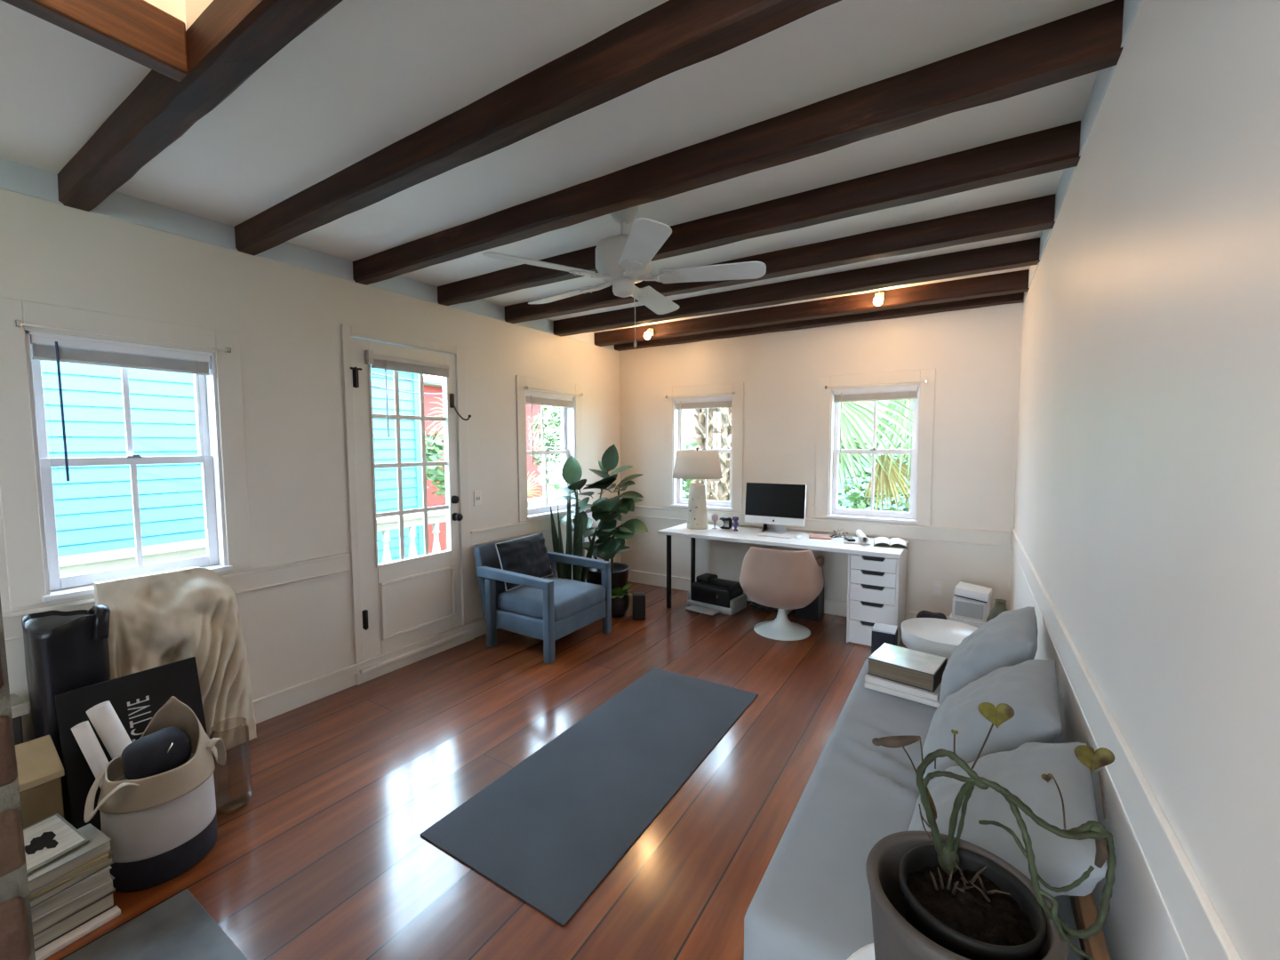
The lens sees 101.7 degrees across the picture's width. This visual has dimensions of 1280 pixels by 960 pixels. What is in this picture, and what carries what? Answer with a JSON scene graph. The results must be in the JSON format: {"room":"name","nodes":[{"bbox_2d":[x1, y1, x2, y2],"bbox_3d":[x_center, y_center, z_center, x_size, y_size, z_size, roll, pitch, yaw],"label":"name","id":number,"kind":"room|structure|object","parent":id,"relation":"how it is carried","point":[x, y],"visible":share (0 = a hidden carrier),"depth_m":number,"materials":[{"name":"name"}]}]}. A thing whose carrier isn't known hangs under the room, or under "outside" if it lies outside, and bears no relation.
{"room":"home office","nodes":[
{"label":"home office","id":0,"kind":"room"},
{"bbox_2d":[0,596,35,959],"bbox_3d":[-1.329,0.153,0.534,1.396,2.564,0.710,2,5,32],"label":"wall","id":1,"kind":"structure","parent":0,"point":[16,928],"depth_m":0.50,"materials":[{"name":"paint"}]},
{"bbox_2d":[0,188,621,743],"bbox_3d":[-2.305,0.029,2.412,0.160,2.562,7.936,2,5,32],"label":"wall","id":2,"kind":"structure","parent":0,"point":[288,319],"depth_m":2.87,"materials":[{"name":"paint"}]},
{"bbox_2d":[0,296,251,608],"bbox_3d":[-2.323,-0.123,2.385,0.230,1.205,0.810,2,5,32],"label":"window","id":3,"kind":"structure","parent":2,"relation":"in","point":[34,578],"depth_m":2.22,"materials":[{"name":"paint"}]},
{"bbox_2d":[29,335,210,527],"bbox_3d":[-2.270,-0.172,2.345,0.050,0.848,0.579,2,5,32],"label":"window blind","id":4,"kind":"object","parent":3,"relation":"attached to","point":[44,348],"visible":0.98,"depth_m":2.26,"materials":[{"name":"fabric"}]},
{"bbox_2d":[13,319,231,352],"bbox_3d":[-2.221,-0.623,2.294,0.034,0.026,0.691,2,5,32],"label":"curtain rod","id":5,"kind":"object","parent":3,"relation":"attached to","point":[18,324],"visible":1,"depth_m":2.22,"materials":[{"name":"paint"}]},
{"bbox_2d":[1,514,573,641],"bbox_3d":[-1.397,0.454,3.710,0.026,0.110,4.506,2,5,32],"label":"trim","id":6,"kind":"structure","parent":2,"relation":"attached to","point":[243,581],"depth_m":2.86,"materials":[{"name":"paint"}]},
{"bbox_2d":[0,157,614,350],"bbox_3d":[-1.442,-1.278,3.552,0.006,0.114,4.416,2,5,32],"label":"trim","id":7,"kind":"structure","parent":2,"relation":"attached to","point":[20,178],"depth_m":2.52,"materials":[{"name":"paint"}]},
{"bbox_2d":[252,616,497,723],"bbox_3d":[-1.393,1.155,3.756,0.030,0.128,4.506,2,5,32],"label":"baseboard","id":8,"kind":"structure","parent":2,"relation":"attached to","point":[268,707],"depth_m":3.15,"materials":[{"name":"paint"}]},
{"bbox_2d":[341,323,472,674],"bbox_3d":[-1.546,0.111,3.533,0.261,2.122,0.893,2,5,32],"label":"door","id":9,"kind":"structure","parent":2,"relation":"in","point":[397,604],"depth_m":3.45,"materials":[{"name":"paint"}]},
{"bbox_2d":[364,349,449,437],"bbox_3d":[-1.511,-0.549,3.452,0.046,0.530,0.594,2,5,32],"label":"door blind","id":10,"kind":"object","parent":9,"relation":"attached to","point":[385,363],"visible":1,"depth_m":3.37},
{"bbox_2d":[516,375,583,521],"bbox_3d":[-0.858,-0.283,4.708,0.230,1.209,0.852,2,5,32],"label":"window","id":11,"kind":"structure","parent":2,"relation":"in","point":[572,434],"depth_m":4.70,"materials":[{"name":"paint"}]},
{"bbox_2d":[525,392,572,463],"bbox_3d":[-0.806,-0.334,4.668,0.050,0.848,0.621,2,5,32],"label":"window blind","id":12,"kind":"object","parent":11,"relation":"attached to","point":[531,398],"visible":0.78,"depth_m":4.60,"materials":[{"name":"fabric"}]},
{"bbox_2d":[44,581,908,959],"bbox_3d":[-0.773,1.426,1.543,3.768,0.120,7.936,2,5,32],"label":"floor","id":13,"kind":"structure","parent":0,"point":[328,858],"depth_m":2.16,"materials":[{"name":"brown wood"}]},
{"bbox_2d":[12,715,23,744],"bbox_3d":[-2.421,1.113,1.899,0.155,0.470,0.220,2,5,32],"label":"carton","id":14,"kind":"object","parent":13,"relation":"on","point":[17,723],"visible":0.2,"depth_m":1.93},
{"bbox_2d":[9,693,29,718],"bbox_3d":[-2.396,0.855,1.873,0.139,0.048,0.234,2,4,24],"label":"magazine","id":15,"kind":"object","parent":14,"relation":"on","point":[20,705],"visible":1,"depth_m":1.94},
{"bbox_2d":[15,735,64,829],"bbox_3d":[-2.164,1.150,1.761,0.184,0.411,0.280,2,5,32],"label":"cardboard box","id":16,"kind":"object","parent":13,"relation":"on","point":[41,771],"visible":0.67,"depth_m":1.80,"materials":[{"name":"cardboard"}]},
{"bbox_2d":[21,604,110,823],"bbox_3d":[-2.228,0.914,2.049,0.259,0.844,0.208,2,5,32],"label":"bag","id":17,"kind":"object","parent":13,"relation":"on","point":[65,652],"visible":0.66,"depth_m":1.97,"materials":[{"name":"black plastic"}]},
{"bbox_2d":[34,905,120,959],"bbox_3d":[-1.748,1.360,1.566,0.150,0.016,0.235,2,4,28],"label":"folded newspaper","id":18,"kind":"object","parent":13,"relation":"on","point":[44,952],"visible":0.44,"depth_m":1.56,"materials":[{"name":"paper"}]},
{"bbox_2d":[33,890,116,951],"bbox_3d":[-1.808,1.326,1.575,0.200,0.049,0.270,2,4,29],"label":"book","id":19,"kind":"object","parent":18,"relation":"on","point":[105,903],"visible":0.25,"depth_m":1.57,"materials":[{"name":"paper"}]},
{"bbox_2d":[32,874,115,935],"bbox_3d":[-1.799,1.281,1.578,0.190,0.040,0.250,2,4,27],"label":"book","id":20,"kind":"object","parent":19,"relation":"on","point":[45,922],"visible":0.25,"depth_m":1.56,"materials":[{"name":"paper"}]},
{"bbox_2d":[31,865,112,921],"bbox_3d":[-1.796,1.238,1.576,0.185,0.046,0.245,2,5,32],"label":"book","id":21,"kind":"object","parent":20,"relation":"on","point":[102,877],"visible":0.25,"depth_m":1.56,"materials":[{"name":"paper"}]},
{"bbox_2d":[30,852,114,908],"bbox_3d":[-1.782,1.202,1.583,0.170,0.024,0.215,2,4,24],"label":"book","id":22,"kind":"object","parent":21,"relation":"on","point":[37,900],"visible":0.21,"depth_m":1.55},
{"bbox_2d":[29,853,109,898],"bbox_3d":[-1.776,1.179,1.586,0.165,0.022,0.200,2,5,35],"label":"book","id":23,"kind":"object","parent":22,"relation":"on","point":[102,860],"visible":0.16,"depth_m":1.56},
{"bbox_2d":[27,823,112,893],"bbox_3d":[-1.771,1.150,1.587,0.160,0.036,0.190,2,4,26],"label":"book","id":24,"kind":"object","parent":23,"relation":"on","point":[99,844],"visible":0.46,"depth_m":1.57,"materials":[{"name":"paper"}]},
{"bbox_2d":[23,813,89,874],"bbox_3d":[-1.821,1.105,1.580,0.177,0.051,0.150,1,4,20],"label":"book","id":25,"kind":"object","parent":24,"relation":"on","point":[46,841],"visible":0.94,"depth_m":1.59,"materials":[{"name":"white"}]},
{"bbox_2d":[71,720,108,789],"bbox_3d":[-1.932,1.102,1.894,0.171,0.480,0.046,-2,4,-26],"label":"paper roll","id":26,"kind":"object","parent":13,"relation":"on","point":[84,733],"visible":0.44,"depth_m":1.86,"materials":[{"name":"paper"}]},
{"bbox_2d":[86,700,131,759],"bbox_3d":[-1.915,1.077,1.961,0.218,0.522,0.065,-2,4,-27],"label":"paper roll","id":27,"kind":"object","parent":13,"relation":"on","point":[104,718],"visible":0.43,"depth_m":1.91,"materials":[{"name":"paper"}]},
{"bbox_2d":[54,656,215,831],"bbox_3d":[-1.957,1.051,2.044,0.157,0.566,0.405,2,5,32],"label":"board","id":28,"kind":"object","parent":13,"relation":"on","point":[135,698],"visible":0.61,"depth_m":2.01,"materials":[{"name":"black"}]},
{"bbox_2d":[83,696,226,891],"bbox_3d":[-1.698,1.072,1.835,0.304,0.554,0.376,2,5,32],"label":"basket","id":29,"kind":"object","parent":13,"relation":"on","point":[159,827],"visible":0.9,"depth_m":1.75,"materials":[{"name":"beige fabric"}]},
{"bbox_2d":[121,727,191,779],"bbox_3d":[-1.696,0.964,1.830,0.163,0.157,0.175,2,5,32],"label":"pouch","id":30,"kind":"object","parent":29,"relation":"in","point":[165,749],"visible":0.86,"depth_m":1.78,"materials":[{"name":"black fabric"}]},
{"bbox_2d":[62,888,247,959],"bbox_3d":[-0.951,1.391,1.097,1.585,0.010,0.478,2,5,32],"label":"mat","id":31,"kind":"object","parent":13,"relation":"on","point":[180,927],"visible":1,"depth_m":1.54,"materials":[{"name":"stone"}]},
{"bbox_2d":[93,566,256,756],"bbox_3d":[-2.060,0.865,2.372,0.233,0.896,0.512,2,5,32],"label":"throw blanket","id":32,"kind":"object","parent":13,"relation":"on","point":[158,619],"visible":0.63,"depth_m":2.37,"materials":[{"name":"fabric"}]},
{"bbox_2d":[209,717,252,815],"bbox_3d":[-1.659,1.158,2.115,0.124,0.345,0.124,2,5,32],"label":"glass jar","id":33,"kind":"object","parent":13,"relation":"on","point":[244,803],"visible":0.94,"depth_m":2.12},
{"bbox_2d":[473,534,611,663],"bbox_3d":[-0.734,0.840,3.957,0.778,0.724,0.724,2,5,32],"label":"armchair","id":34,"kind":"object","parent":13,"relation":"on","point":[548,609],"visible":0.92,"depth_m":3.76,"materials":[{"name":"blue fabric"}]},
{"bbox_2d":[495,531,552,591],"bbox_3d":[-0.880,0.613,4.000,0.177,0.356,0.502,2,5,32],"label":"cushion","id":35,"kind":"object","parent":34,"relation":"on","point":[527,555],"visible":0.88,"depth_m":3.94,"materials":[{"name":"grey fabric"}]},
{"bbox_2d":[497,576,605,622],"bbox_3d":[-0.652,0.869,3.908,0.584,0.162,0.605,2,5,32],"label":"seat cushion","id":36,"kind":"object","parent":34,"relation":"on","point":[572,599],"depth_m":3.73,"materials":[{"name":"blue fabric"}]},
{"bbox_2d":[550,488,597,582],"bbox_3d":[-0.596,0.617,4.510,0.402,1.095,0.224,2,5,32],"label":"snake plant","id":37,"kind":"object","parent":13,"relation":"on","point":[564,571],"visible":0.46,"depth_m":4.48,"materials":[{"name":"green plant"}]},
{"bbox_2d":[419,667,758,927],"bbox_3d":[-0.068,1.295,2.504,0.706,0.007,1.735,2,5,32],"label":"yoga mat","id":38,"kind":"object","parent":13,"relation":"on","point":[548,831],"visible":1,"depth_m":2.19,"materials":[{"name":"rubber"}]},
{"bbox_2d":[583,506,614,582],"bbox_3d":[-0.411,0.684,5.250,0.014,0.860,0.490,2,5,32],"label":"board","id":39,"kind":"object","parent":13,"relation":"on","point":[595,523],"visible":0.04,"depth_m":5.11,"materials":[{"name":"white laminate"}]},
{"bbox_2d":[551,444,647,589],"bbox_3d":[-0.317,0.415,4.681,0.852,1.473,0.643,2,5,32],"label":"potted ficus","id":40,"kind":"object","parent":13,"relation":"on","point":[608,511],"visible":0.84,"depth_m":4.66,"materials":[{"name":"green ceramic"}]},
{"bbox_2d":[597,583,633,616],"bbox_3d":[-0.197,1.028,4.463,0.291,0.277,0.296,2,5,32],"label":"potted plant","id":41,"kind":"object","parent":13,"relation":"on","point":[620,599],"visible":0.77,"depth_m":4.42,"materials":[{"name":"green plant"}]},
{"bbox_2d":[632,592,645,619],"bbox_3d":[-0.009,1.066,4.406,0.105,0.208,0.108,0,4,-3],"label":"speaker","id":42,"kind":"object","parent":13,"relation":"on","point":[638,597],"visible":1,"depth_m":4.35},
{"bbox_2d":[633,597,644,618],"bbox_3d":[-0.007,1.069,4.354,0.092,0.184,0.004,0,4,-3],"label":"grille","id":43,"kind":"object","parent":42,"relation":"attached to","point":[638,602],"depth_m":4.35,"materials":[{"name":"black fabric"}]},
{"bbox_2d":[685,572,746,615],"bbox_3d":[0.657,1.015,4.651,0.471,0.269,0.415,3,5,38],"label":"printer","id":44,"kind":"object","parent":13,"relation":"on","point":[710,595],"visible":1,"depth_m":4.59,"materials":[{"name":"black plastic"}]},
{"bbox_2d":[685,605,719,615],"bbox_3d":[0.552,1.139,4.573,0.280,0.014,0.150,3,5,38],"label":"tray","id":45,"kind":"object","parent":44,"relation":"on","point":[708,610],"depth_m":4.56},
{"bbox_2d":[739,546,824,640],"bbox_3d":[1.096,0.844,4.063,0.610,0.687,0.540,2,5,32],"label":"swivel chair","id":46,"kind":"object","parent":13,"relation":"on","point":[782,580],"visible":1,"depth_m":3.86,"materials":[{"name":"beige plastic"}]},
{"bbox_2d":[657,522,908,607],"bbox_3d":[1.141,0.815,4.398,1.943,0.700,0.603,2,5,32],"label":"desk","id":47,"kind":"object","parent":13,"relation":"on","point":[743,534],"visible":0.64,"depth_m":4.28,"materials":[{"name":"white laminate"}]},
{"bbox_2d":[672,447,722,529],"bbox_3d":[0.525,0.072,4.766,0.448,0.738,0.448,2,5,32],"label":"table lamp","id":48,"kind":"object","parent":47,"relation":"on","point":[697,465],"visible":1,"depth_m":4.64,"materials":[{"name":"ceramic"}]},
{"bbox_2d":[716,516,732,528],"bbox_3d":[0.767,0.387,4.704,0.130,0.110,0.078,2,5,32],"label":"camera","id":49,"kind":"object","parent":47,"relation":"on","point":[724,522],"visible":1,"depth_m":4.67,"materials":[{"name":"black plastic"}]},
{"bbox_2d":[744,482,806,534],"bbox_3d":[1.173,0.242,4.529,0.524,0.425,0.149,2,5,32],"label":"desktop computer","id":50,"kind":"object","parent":47,"relation":"on","point":[775,506],"visible":1,"depth_m":4.51,"materials":[{"name":"silver metal"}]},
{"bbox_2d":[873,536,907,548],"bbox_3d":[1.904,0.474,3.966,0.230,0.033,0.270,2,4,24],"label":"open book","id":51,"kind":"object","parent":47,"relation":"on","point":[881,541],"visible":1,"depth_m":3.91,"materials":[{"name":"paper"}]},
{"bbox_2d":[794,585,823,621],"bbox_3d":[1.445,1.037,4.437,0.190,0.250,0.200,2,5,32],"label":"waste bin","id":52,"kind":"object","parent":13,"relation":"on","point":[814,611],"visible":0.63,"depth_m":4.35,"materials":[{"name":"black plastic"}]},
{"bbox_2d":[846,943,875,959],"bbox_3d":[0.495,1.151,0.840,0.360,0.512,0.360,2,5,32],"label":"stool","id":53,"kind":"object","parent":13,"relation":"on","point":[867,952],"visible":0.24,"depth_m":0.98,"materials":[{"name":"white laminate"}]},
{"bbox_2d":[865,702,1116,959],"bbox_3d":[0.490,0.620,0.800,0.271,0.574,0.269,-2,4,-21],"label":"potted plant","id":54,"kind":"object","parent":53,"relation":"on","point":[934,895],"visible":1,"depth_m":0.79,"materials":[{"name":"green plant"}]},
{"bbox_2d":[846,548,907,646],"bbox_3d":[1.815,0.859,3.979,0.338,0.664,0.568,2,5,32],"label":"drawer unit","id":55,"kind":"object","parent":13,"relation":"on","point":[876,585],"visible":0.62,"depth_m":3.76,"materials":[{"name":"white laminate"}]},
{"bbox_2d":[871,622,897,654],"bbox_3d":[1.423,1.056,3.037,0.125,0.400,0.135,2,5,32],"label":"box","id":56,"kind":"object","parent":13,"relation":"on","point":[882,634],"visible":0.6,"depth_m":2.99,"materials":[{"name":"blue cardboard"}]},
{"bbox_2d":[744,658,1110,959],"bbox_3d":[0.945,1.090,1.689,0.700,0.516,1.873,2,5,32],"label":"daybed","id":57,"kind":"object","parent":13,"relation":"on","point":[812,900],"visible":0.38,"depth_m":1.40,"materials":[{"name":"fabric"}]},
{"bbox_2d":[864,680,939,707],"bbox_3d":[1.171,0.893,2.279,0.290,0.020,0.250,3,5,39],"label":"book","id":58,"kind":"object","parent":57,"relation":"on","point":[868,684],"visible":0.27,"depth_m":2.18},
{"bbox_2d":[864,673,941,701],"bbox_3d":[1.180,0.870,2.292,0.284,0.024,0.255,3,5,41],"label":"book","id":59,"kind":"object","parent":58,"relation":"on","point":[934,696],"visible":0.36,"depth_m":2.19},
{"bbox_2d":[866,642,947,692],"bbox_3d":[1.178,0.820,2.299,0.264,0.075,0.230,3,5,42],"label":"book","id":60,"kind":"object","parent":59,"relation":"on","point":[924,671],"visible":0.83,"depth_m":2.24,"materials":[{"name":"paper"}]},
{"bbox_2d":[939,606,1038,704],"bbox_3d":[1.434,0.715,2.136,0.306,0.334,0.535,3,5,37],"label":"cushion","id":61,"kind":"object","parent":57,"relation":"on","point":[1010,638],"visible":0.77,"depth_m":2.00,"materials":[{"name":"fabric"}]},
{"bbox_2d":[920,659,1061,780],"bbox_3d":[1.124,0.767,1.672,0.338,0.319,0.527,3,5,37],"label":"cushion","id":62,"kind":"object","parent":57,"relation":"on","point":[1029,687],"visible":0.82,"depth_m":1.55,"materials":[{"name":"fabric"}]},
{"bbox_2d":[908,741,1107,900],"bbox_3d":[0.837,0.807,1.228,0.360,0.309,0.510,3,5,37],"label":"cushion","id":63,"kind":"object","parent":57,"relation":"on","point":[1060,861],"visible":0.53,"depth_m":1.12,"materials":[{"name":"fabric"}]},
{"bbox_2d":[916,610,946,619],"bbox_3d":[2.127,1.083,3.804,0.213,0.255,0.203,2,5,32],"label":"bag","id":64,"kind":"object","parent":13,"relation":"on","point":[923,613],"visible":0.3,"depth_m":3.76,"materials":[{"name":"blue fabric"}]},
{"bbox_2d":[901,617,978,661],"bbox_3d":[1.647,1.042,2.830,0.424,0.455,0.424,2,5,32],"label":"tray table","id":65,"kind":"object","parent":13,"relation":"on","point":[932,636],"visible":0.47,"depth_m":2.81,"materials":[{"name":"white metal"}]},
{"bbox_2d":[948,595,990,627],"bbox_3d":[2.329,1.017,3.672,0.240,0.385,0.220,3,5,40],"label":"box","id":66,"kind":"object","parent":13,"relation":"on","point":[972,612],"visible":0.44,"depth_m":3.59,"materials":[{"name":"plastic"}]},
{"bbox_2d":[953,581,992,602],"bbox_3d":[2.329,0.782,3.641,0.202,0.077,0.202,3,5,40],"label":"box","id":67,"kind":"object","parent":66,"relation":"on","point":[982,594],"visible":1,"depth_m":3.59,"materials":[{"name":"cardboard"}]},
{"bbox_2d":[986,599,1007,622],"bbox_3d":[2.281,0.997,3.309,0.140,0.475,0.140,2,5,32],"label":"vase","id":68,"kind":"object","parent":13,"relation":"on","point":[1000,604],"visible":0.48,"depth_m":3.28,"materials":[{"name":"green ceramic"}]},
{"bbox_2d":[0,0,1113,333],"bbox_3d":[-0.783,-1.250,1.363,3.768,0.120,7.936,2,5,32],"label":"ceiling","id":69,"kind":"structure","parent":0,"point":[367,76],"depth_m":1.73,"materials":[{"name":"paint"}]},
{"bbox_2d":[1,0,188,81],"bbox_3d":[-1.358,-1.132,1.192,0.064,0.132,0.492,2,5,32],"label":"ceiling beam","id":70,"kind":"structure","parent":69,"relation":"attached to","point":[139,31],"depth_m":1.29,"materials":[{"name":"brown wood"}]},
{"bbox_2d":[57,0,343,211],"bbox_3d":[-0.870,-1.122,1.233,3.446,0.121,0.100,2,5,32],"label":"ceiling beam","id":71,"kind":"structure","parent":69,"relation":"attached to","point":[229,41],"depth_m":1.47,"materials":[{"name":"brown wood"}]},
{"bbox_2d":[234,0,841,255],"bbox_3d":[-0.551,-1.158,1.739,3.446,0.121,0.099,2,5,32],"label":"ceiling beam","id":72,"kind":"structure","parent":69,"relation":"attached to","point":[673,36],"depth_m":1.54,"materials":[{"name":"brown wood"}]},
{"bbox_2d":[482,205,766,347],"bbox_3d":[-0.126,-0.938,2.388,1.166,0.645,1.232,-2,4,-27],"label":"ceiling fan","id":73,"kind":"object","parent":69,"relation":"hanging from","point":[623,260],"visible":1,"depth_m":2.33,"materials":[{"name":"plastic"}]},
{"bbox_2d":[352,0,1124,285],"bbox_3d":[-0.234,-1.192,2.242,3.446,0.122,0.100,2,5,32],"label":"ceiling beam","id":74,"kind":"structure","parent":69,"relation":"attached to","point":[1088,41],"depth_m":1.70,"materials":[{"name":"brown wood"}]},
{"bbox_2d":[437,120,1080,305],"bbox_3d":[0.076,-1.227,2.735,3.446,0.121,0.105,2,5,32],"label":"ceiling beam","id":75,"kind":"structure","parent":69,"relation":"attached to","point":[1055,148],"depth_m":2.20,"materials":[{"name":"brown wood"}]},
{"bbox_2d":[504,193,1055,323],"bbox_3d":[0.410,-1.264,3.264,3.446,0.121,0.116,2,5,32],"label":"ceiling beam","id":76,"kind":"structure","parent":69,"relation":"attached to","point":[1034,214],"depth_m":2.73,"materials":[{"name":"brown wood"}]},
{"bbox_2d":[553,237,1039,336],"bbox_3d":[0.718,-1.298,3.753,3.446,0.122,0.126,2,5,32],"label":"ceiling beam","id":77,"kind":"structure","parent":69,"relation":"attached to","point":[1025,252],"depth_m":3.37,"materials":[{"name":"brown wood"}]},
{"bbox_2d":[593,269,1029,346],"bbox_3d":[1.037,-1.333,4.259,3.446,0.121,0.123,2,5,32],"label":"ceiling beam","id":78,"kind":"structure","parent":69,"relation":"attached to","point":[1015,282],"depth_m":3.94,"materials":[{"name":"brown wood"}]},
{"bbox_2d":[614,292,1023,351],"bbox_3d":[1.212,-1.356,4.536,3.446,0.115,0.118,2,5,32],"label":"ceiling beam","id":79,"kind":"structure","parent":69,"relation":"attached to","point":[1014,298],"depth_m":4.23,"materials":[{"name":"brown wood"}]},
{"bbox_2d":[585,561,630,589],"bbox_3d":[-0.306,0.974,4.843,0.424,0.335,0.424,2,5,32],"label":"pot","id":80,"kind":"object","parent":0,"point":[619,571],"depth_m":4.70,"materials":[{"name":"black ceramic"}]},
{"bbox_2d":[619,302,1023,616],"bbox_3d":[1.291,-0.141,4.737,3.448,2.562,0.160,2,5,32],"label":"wall","id":81,"kind":"structure","parent":0,"point":[975,354],"depth_m":4.31,"materials":[{"name":"paint"}]},
{"bbox_2d":[664,382,743,511],"bbox_3d":[0.648,-0.319,5.135,0.835,1.205,0.230,2,5,32],"label":"window","id":82,"kind":"structure","parent":81,"relation":"in","point":[672,486],"depth_m":5.07,"materials":[{"name":"paint"}]},
{"bbox_2d":[674,397,731,480],"bbox_3d":[0.612,-0.367,5.079,0.604,0.848,0.050,2,5,32],"label":"window blind","id":83,"kind":"object","parent":82,"relation":"attached to","point":[726,402],"visible":0.93,"depth_m":5.04,"materials":[{"name":"fabric"}]},
{"bbox_2d":[627,569,948,620],"bbox_3d":[1.251,1.079,4.738,3.398,0.128,0.024,2,5,32],"label":"baseboard","id":84,"kind":"structure","parent":81,"relation":"attached to","point":[835,607],"depth_m":5.26,"materials":[{"name":"paint"}]},
{"bbox_2d":[621,505,1009,546],"bbox_3d":[1.244,0.377,4.693,3.408,0.110,0.026,2,5,32],"label":"trim","id":85,"kind":"structure","parent":81,"relation":"attached to","point":[958,535],"depth_m":4.25,"materials":[{"name":"paint"}]},
{"bbox_2d":[814,368,935,525],"bbox_3d":[1.934,-0.268,4.329,0.882,1.209,0.230,2,5,32],"label":"window","id":86,"kind":"structure","parent":81,"relation":"in","point":[828,412],"depth_m":4.26,"materials":[{"name":"paint"}]},
{"bbox_2d":[832,386,918,487],"bbox_3d":[1.906,-0.318,4.267,0.631,0.848,0.050,2,5,32],"label":"window blind","id":87,"kind":"object","parent":86,"relation":"attached to","point":[900,393],"visible":1,"depth_m":4.23,"materials":[{"name":"fabric"}]},
{"bbox_2d":[931,581,943,596],"bbox_3d":[2.316,0.848,4.059,0.072,0.116,0.010,2,5,32],"label":"wall outlet","id":88,"kind":"object","parent":81,"relation":"attached to","point":[937,588],"visible":1,"depth_m":4.06,"materials":[{"name":"paint"}]},
{"bbox_2d":[1009,0,1279,959],"bbox_3d":[0.749,0.146,0.495,0.160,2.562,7.936,2,5,32],"label":"wall","id":89,"kind":"structure","parent":0,"point":[1147,499],"depth_m":0.90,"materials":[{"name":"white paint"}]},
{"bbox_2d":[1023,0,1142,300],"bbox_3d":[1.472,-1.166,1.724,0.006,0.114,4.416,2,5,32],"label":"trim","id":90,"kind":"structure","parent":89,"relation":"attached to","point":[1131,7],"depth_m":1.63,"materials":[{"name":"paint"}]},
{"bbox_2d":[1011,528,1241,959],"bbox_3d":[0.699,0.635,0.608,0.013,0.128,7.496,2,5,32],"label":"trim","id":91,"kind":"structure","parent":89,"relation":"attached to","point":[1200,933],"depth_m":0.93,"materials":[{"name":"white paint"}]},
{"label":"outside","id":92,"kind":"structure","parent":0,"visible":0},
{"bbox_2d":[543,480,561,496],"bbox_3d":[2.436,3.255,13.493,70.000,0.200,65.000,2,5,32],"label":"ground","id":93,"kind":"structure","parent":92,"point":[550,489],"depth_m":47.24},
{"bbox_2d":[40,360,423,563],"bbox_3d":[-6.390,1.212,4.526,3.850,5.150,8.100,2,5,32],"label":"house","id":94,"kind":"structure","parent":93,"relation":"on","point":[93,509],"depth_m":4.47,"materials":[{"name":"blue"}]},
{"bbox_2d":[424,427,447,550],"bbox_3d":[-4.136,1.079,11.137,1.502,4.514,1.184,2,5,32],"label":"leafy bush","id":95,"kind":"object","parent":93,"relation":"on","point":[434,451],"visible":0.34,"depth_m":10.78,"materials":[{"name":"green plant"}]},
{"bbox_2d":[423,376,543,553],"bbox_3d":[-5.650,0.297,14.356,3.600,5.650,6.000,2,5,32],"label":"house","id":96,"kind":"structure","parent":93,"relation":"on","point":[433,500],"depth_m":12.85,"materials":[{"name":"red"}]},
{"bbox_2d":[427,397,543,497],"bbox_3d":[-2.962,0.681,10.660,0.236,5.358,3.269,2,4,29],"label":"palmetto","id":97,"kind":"object","parent":93,"relation":"on","point":[530,489],"visible":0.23,"depth_m":11.56,"materials":[{"name":"green plant"}]},
{"bbox_2d":[530,405,561,489],"bbox_3d":[-1.845,0.534,12.733,1.674,5.369,1.566,2,5,32],"label":"leafy tree","id":98,"kind":"object","parent":93,"relation":"on","point":[551,421],"visible":0.34,"depth_m":12.42,"materials":[{"name":"green plant"}]},
{"bbox_2d":[681,408,697,498],"bbox_3d":[1.983,0.141,14.745,3.100,5.850,3.600,2,5,32],"label":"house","id":99,"kind":"structure","parent":93,"relation":"on","point":[689,420],"depth_m":13.31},
{"bbox_2d":[681,441,697,498],"bbox_3d":[0.671,1.385,9.016,1.521,4.150,1.096,2,5,32],"label":"leafy bush","id":100,"kind":"object","parent":93,"relation":"on","point":[692,445],"visible":0.04,"depth_m":8.76,"materials":[{"name":"green plant"}]},
{"bbox_2d":[690,407,731,501],"bbox_3d":[0.505,0.839,7.428,2.800,5.452,2.057,2,5,32],"label":"palm tree","id":101,"kind":"object","parent":93,"relation":"on","point":[719,423],"visible":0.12,"depth_m":6.88,"materials":[{"name":"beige plant"}]},
{"bbox_2d":[837,454,910,511],"bbox_3d":[4.324,1.502,8.571,2.298,3.950,1.391,2,5,32],"label":"leafy bush","id":102,"kind":"object","parent":93,"relation":"on","point":[852,497],"visible":0.06,"depth_m":8.67,"materials":[{"name":"green plant"}]},
{"bbox_2d":[837,400,910,510],"bbox_3d":[6.041,0.566,11.921,5.400,5.350,4.100,2,5,32],"label":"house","id":103,"kind":"structure","parent":93,"relation":"on","point":[860,479],"depth_m":10.68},
{"bbox_2d":[837,399,912,511],"bbox_3d":[3.140,0.920,6.577,2.369,5.383,1.610,1,4,14],"label":"palm tree","id":104,"kind":"object","parent":93,"relation":"on","point":[888,468],"visible":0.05,"depth_m":6.19,"materials":[{"name":"green plant"}]},
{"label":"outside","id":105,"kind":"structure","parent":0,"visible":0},
{"bbox_3d":[-1.947,1.326,4.576,1.428,0.120,8.500,2,5,32],"label":"floor","id":106,"kind":"structure","parent":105,"visible":0},
{"bbox_2d":[58,494,562,575],"bbox_3d":[-2.342,0.743,4.784,0.140,1.020,8.440,2,5,32],"label":"porch railing","id":107,"kind":"object","parent":106,"relation":"on","point":[119,558],"visible":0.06,"depth_m":3.51,"materials":[{"name":"beige paint"}]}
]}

